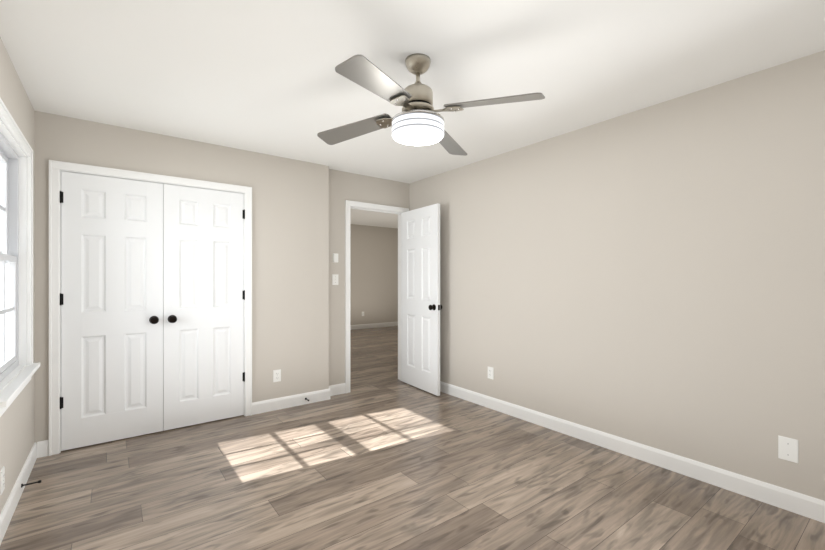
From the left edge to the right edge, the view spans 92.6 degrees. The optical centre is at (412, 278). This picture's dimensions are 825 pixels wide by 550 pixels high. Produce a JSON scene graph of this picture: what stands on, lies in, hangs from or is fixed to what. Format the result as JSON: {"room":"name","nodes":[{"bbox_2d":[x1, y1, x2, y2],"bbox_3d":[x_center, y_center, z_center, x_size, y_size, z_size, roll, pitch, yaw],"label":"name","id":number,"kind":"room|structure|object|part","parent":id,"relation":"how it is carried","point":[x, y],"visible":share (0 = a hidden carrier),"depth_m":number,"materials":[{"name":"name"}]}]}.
{"room":"empty bedroom","nodes":[
{"label":"empty bedroom","id":0,"kind":"room"},
{"bbox_2d":[0,37,33,513],"bbox_3d":[-1.632,0.037,1.309,0.140,2.440,5.440,0,0,-37],"label":"wall","id":1,"kind":"structure","parent":0,"point":[16,430],"depth_m":2.25,"materials":[{"name":"beige paint"}]},
{"bbox_2d":[0,466,4,494],"bbox_3d":[-2.024,0.995,1.946,0.009,0.115,0.072,0,0,-37],"label":"outlet","id":2,"kind":"object","parent":1,"relation":"attached to","point":[2,479],"visible":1,"depth_m":1.93,"materials":[{"name":"white plastic"}]},
{"bbox_2d":[0,98,32,392],"bbox_3d":[-2.244,-0.142,2.131,0.164,1.398,0.996,0,0,-37],"label":"window","id":3,"kind":"structure","parent":1,"relation":"in","point":[21,154],"depth_m":2.45,"materials":[{"name":"white paint"}]},
{"bbox_3d":[-2.257,-0.116,2.121,0.080,1.321,0.866,0,0,-37],"label":"window frame sash","id":4,"kind":"part","parent":3,"relation":"part of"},
{"bbox_2d":[0,442,36,544],"bbox_3d":[-1.328,1.202,1.037,0.014,0.110,4.360,0,0,-37],"label":"baseboard","id":5,"kind":"structure","parent":1,"relation":"attached to","point":[9,508],"depth_m":2.18,"materials":[{"name":"white paint"}]},
{"bbox_2d":[0,362,39,416],"bbox_3d":[-2.175,0.604,2.183,0.055,0.101,1.046,0,0,-37],"label":"window stool","id":6,"kind":"structure","parent":1,"relation":"attached to","point":[13,388],"depth_m":2.06,"materials":[{"name":"white paint"}]},
{"bbox_2d":[21,480,40,487],"bbox_3d":[-2.240,1.202,2.316,0.085,0.022,0.021,0,0,-37],"label":"door stop","id":7,"kind":"object","parent":1,"relation":"attached to","point":[38,481],"depth_m":2.31,"materials":[{"name":"black metal"}]},
{"bbox_2d":[34,111,328,442],"bbox_3d":[-1.802,0.037,3.492,2.235,2.440,0.120,0,0,-37],"label":"wall","id":8,"kind":"structure","parent":0,"point":[290,268],"depth_m":3.71,"materials":[{"name":"beige paint"}]},
{"bbox_2d":[37,440,48,457],"bbox_3d":[-2.616,1.202,2.788,0.059,0.110,0.014,0,0,-37],"label":"baseboard","id":9,"kind":"structure","parent":8,"relation":"attached to","point":[42,448],"depth_m":2.79,"materials":[{"name":"white paint"}]},
{"bbox_2d":[49,160,251,455],"bbox_3d":[-2.062,0.204,3.256,1.385,2.105,0.180,0,0,-37],"label":"closet doors","id":10,"kind":"structure","parent":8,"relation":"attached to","point":[153,182],"depth_m":3.16,"materials":[{"name":"white paint"}]},
{"bbox_2d":[273,369,280,381],"bbox_3d":[-1.302,0.932,3.792,0.072,0.115,0.009,0,0,-37],"label":"outlet","id":11,"kind":"object","parent":8,"relation":"attached to","point":[276,375],"visible":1,"depth_m":3.79,"materials":[{"name":"white plastic"}]},
{"bbox_2d":[252,388,329,414],"bbox_3d":[-1.175,1.202,3.886,0.787,0.110,0.014,0,0,-37],"label":"baseboard","id":12,"kind":"structure","parent":8,"relation":"attached to","point":[258,407],"depth_m":3.85,"materials":[{"name":"white paint"}]},
{"bbox_2d":[329,383,345,395],"bbox_3d":[-0.832,1.202,4.273,0.228,0.110,0.014,0,0,-37],"label":"baseboard","id":13,"kind":"structure","parent":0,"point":[337,389],"depth_m":4.28,"materials":[{"name":"white paint"}]},
{"bbox_2d":[329,169,408,385],"bbox_3d":[1.142,-0.113,5.861,5.320,2.740,0.120,0,0,-37],"label":"wall","id":14,"kind":"structure","parent":0,"point":[343,186],"depth_m":4.32,"materials":[{"name":"beige paint"}]},
{"bbox_2d":[332,274,337,284],"bbox_3d":[-0.833,0.007,4.270,0.072,0.115,0.016,0,0,-37],"label":"light switch","id":15,"kind":"object","parent":14,"relation":"attached to","point":[334,279],"visible":1,"depth_m":4.27,"materials":[{"name":"white plastic"}]},
{"bbox_2d":[333,253,337,262],"bbox_3d":[-0.832,-0.228,4.268,0.060,0.100,0.022,0,0,-37],"label":"light switch","id":16,"kind":"object","parent":14,"relation":"attached to","point":[335,257],"visible":1,"depth_m":4.26,"materials":[{"name":"white plastic"}]},
{"bbox_2d":[350,206,401,380],"bbox_3d":[-0.436,0.215,4.659,0.776,2.083,0.120,0,0,-37],"label":"door jamb","id":17,"kind":"structure","parent":14,"relation":"in","point":[399,282],"depth_m":4.91,"materials":[{"name":"white paint"}]},
{"bbox_2d":[401,203,441,395],"bbox_3d":[0.081,0.220,4.508,0.163,2.050,0.751,0,0,-33],"label":"entry door","id":18,"kind":"structure","parent":17,"relation":"attached to","point":[421,306],"depth_m":4.44,"materials":[{"name":"white paint"}]},
{"bbox_2d":[345,200,408,392],"bbox_3d":[-0.393,0.194,4.601,0.864,2.127,0.024,0,0,-37],"label":"door frame","id":19,"kind":"structure","parent":14,"relation":"attached to","point":[348,203],"depth_m":4.35,"materials":[{"name":"white paint"}]},
{"bbox_2d":[350,224,397,324],"bbox_3d":[-1.808,-0.113,9.635,5.200,2.740,0.120,0,0,-37],"label":"wall","id":20,"kind":"structure","parent":0,"point":[374,274],"depth_m":10.17,"materials":[{"name":"beige paint"}]},
{"bbox_2d":[350,322,397,329],"bbox_3d":[-1.768,1.202,9.581,5.200,0.110,0.014,0,0,-37],"label":"baseboard","id":21,"kind":"structure","parent":20,"relation":"attached to","point":[373,325],"depth_m":10.15,"materials":[{"name":"white paint"}]},
{"bbox_2d":[350,209,397,227],"bbox_3d":[-0.378,-1.423,7.839,5.500,0.120,4.870,0,0,-37],"label":"ceiling","id":22,"kind":"structure","parent":0,"point":[370,218],"depth_m":8.88,"materials":[{"name":"white paint"}]},
{"bbox_2d":[0,326,824,549],"bbox_3d":[-0.037,1.317,5.000,8.400,0.120,9.800,0,0,-37],"label":"floor","id":23,"kind":"structure","parent":0,"point":[380,455],"depth_m":2.34,"materials":[{"name":"brown wood"}]},
{"bbox_2d":[0,0,824,183],"bbox_3d":[-0.006,-1.243,1.963,3.770,0.120,4.930,0,0,-37],"label":"ceiling","id":24,"kind":"structure","parent":0,"point":[261,76],"depth_m":2.13,"materials":[{"name":"white paint"}]},
{"bbox_2d":[317,53,544,155],"bbox_3d":[0.030,-0.970,2.135,0.993,0.426,0.993,0,0,-19],"label":"ceiling fan","id":25,"kind":"object","parent":24,"relation":"hanging from","point":[418,120],"visible":1,"depth_m":2.04,"materials":[{"name":"silver metal"}]},
{"bbox_2d":[409,50,824,500],"bbox_3d":[1.374,0.037,3.146,0.140,2.440,4.720,0,0,-37],"label":"wall","id":26,"kind":"structure","parent":0,"point":[653,276],"depth_m":2.62,"materials":[{"name":"beige paint"}]},
{"bbox_2d":[488,366,493,379],"bbox_3d":[0.758,0.914,3.833,0.009,0.115,0.072,0,0,-37],"label":"outlet","id":27,"kind":"object","parent":26,"relation":"attached to","point":[490,372],"visible":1,"depth_m":3.83,"materials":[{"name":"white plastic"}]},
{"bbox_2d":[440,381,824,522],"bbox_3d":[1.311,1.202,3.102,0.014,0.110,4.446,0,0,-37],"label":"baseboard","id":28,"kind":"structure","parent":26,"relation":"attached to","point":[792,501],"depth_m":2.61,"materials":[{"name":"white paint"}]},
{"bbox_2d":[778,435,797,462],"bbox_3d":[2.045,0.927,2.145,0.007,0.125,0.080,0,0,-37],"label":"outlet","id":29,"kind":"object","parent":26,"relation":"attached to","point":[787,449],"depth_m":2.14,"materials":[{"name":"white plastic"}]}
]}

